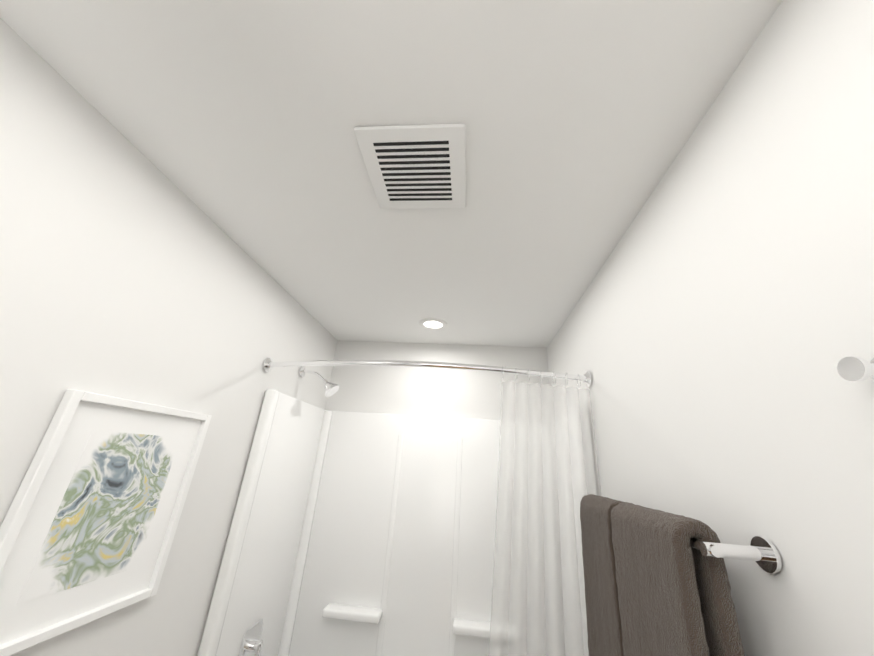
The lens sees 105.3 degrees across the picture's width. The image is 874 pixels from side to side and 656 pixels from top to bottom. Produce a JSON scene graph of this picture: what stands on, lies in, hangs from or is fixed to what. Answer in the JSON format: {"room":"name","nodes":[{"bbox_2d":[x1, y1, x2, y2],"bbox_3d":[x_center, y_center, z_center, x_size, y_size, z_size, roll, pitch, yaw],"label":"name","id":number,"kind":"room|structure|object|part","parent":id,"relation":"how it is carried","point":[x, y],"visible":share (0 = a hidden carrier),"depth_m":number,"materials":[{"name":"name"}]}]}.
{"room":"bathroom","nodes":[
{"label":"bathroom","id":0,"kind":"room"},
{"bbox_2d":[0,18,337,655],"bbox_3d":[-1.001,0.538,0.304,0.100,2.440,3.790,2,-22,6],"label":"wall","id":1,"kind":"structure","parent":0,"point":[129,270],"depth_m":0.94,"materials":[{"name":"white paint"}]},
{"bbox_2d":[0,389,211,655],"bbox_3d":[-0.870,0.480,0.907,0.025,0.535,0.460,2,-22,6],"label":"picture frame","id":2,"kind":"object","parent":1,"relation":"attached to","point":[88,527],"visible":1,"depth_m":0.85,"materials":[{"name":"white paint"}]},
{"bbox_2d":[263,358,600,655],"bbox_3d":[-0.144,1.051,1.095,1.468,1.964,0.191,2,-22,6],"label":"shower curtain","id":3,"kind":"object","parent":1,"relation":"attached to","point":[269,365],"visible":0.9,"depth_m":1.22,"materials":[{"name":"white fabric"}]},
{"bbox_3d":[-0.080,0.177,1.457,1.468,0.068,0.172,2,-22,6],"label":"rod","id":4,"kind":"part","parent":3,"relation":"part of","materials":[{"name":"silver metal"}]},
{"bbox_2d":[0,0,781,346],"bbox_3d":[-0.136,-0.614,0.696,1.670,0.100,3.790,2,-22,6],"label":"ceiling","id":5,"kind":"structure","parent":0,"point":[236,120],"depth_m":0.81,"materials":[{"name":"white paint"}]},
{"bbox_2d":[354,124,465,207],"bbox_3d":[-0.059,-0.443,0.950,0.280,0.014,0.280,2,-22,6],"label":"ceiling vent","id":6,"kind":"object","parent":5,"relation":"in","point":[415,166],"visible":1,"depth_m":0.92,"materials":[{"name":"white plastic"}]},
{"bbox_2d":[419,318,446,329],"bbox_3d":[-0.023,-0.022,1.999,0.170,0.008,0.170,2,-22,6],"label":"recessed light","id":7,"kind":"object","parent":5,"relation":"in","point":[433,323],"visible":1,"depth_m":1.99,"materials":[{"name":"white paint"}]},
{"bbox_2d":[325,340,550,422],"bbox_3d":[-0.064,1.258,1.924,1.470,2.440,0.100,2,-22,6],"label":"wall","id":8,"kind":"structure","parent":0,"point":[439,392],"depth_m":2.23,"materials":[{"name":"white paint"}]},
{"bbox_2d":[547,0,873,655],"bbox_3d":[0.560,0.586,0.141,0.100,2.440,3.790,2,-22,6],"label":"wall","id":9,"kind":"structure","parent":0,"point":[717,326],"depth_m":0.58,"materials":[{"name":"white paint"}]},
{"bbox_2d":[580,494,781,655],"bbox_3d":[0.480,0.859,0.706,0.154,0.872,0.667,2,-22,6],"label":"towel rail","id":10,"kind":"object","parent":9,"relation":"attached to","point":[657,583],"visible":1,"depth_m":0.66,"materials":[{"name":"brown fabric"}]},
{"bbox_2d":[580,494,690,655],"bbox_3d":[0.477,0.914,0.855,0.120,0.863,0.261,2,-22,6],"label":"towel","id":11,"kind":"object","parent":10,"relation":"hanging from","point":[604,625],"depth_m":0.93,"materials":[{"name":"brown fabric"}]},
{"bbox_2d":[837,357,873,381],"bbox_3d":[0.525,0.050,0.401,0.048,0.044,0.044,2,-22,6],"label":"robe hook","id":12,"kind":"object","parent":9,"relation":"attached to","point":[856,369],"visible":1,"depth_m":0.40,"materials":[{"name":"silver metal"}]},
{"bbox_3d":[-0.305,1.738,-0.251,1.670,0.100,3.790,2,-22,6],"label":"floor","id":13,"kind":"structure","parent":0,"visible":0},
{"bbox_2d":[197,366,596,655],"bbox_3d":[-0.110,1.245,1.485,1.462,2.130,0.719,2,-22,6],"label":"shower surround","id":14,"kind":"object","parent":13,"relation":"on","point":[360,534],"visible":0.81,"depth_m":1.80,"materials":[{"name":"white plastic"}]}
]}

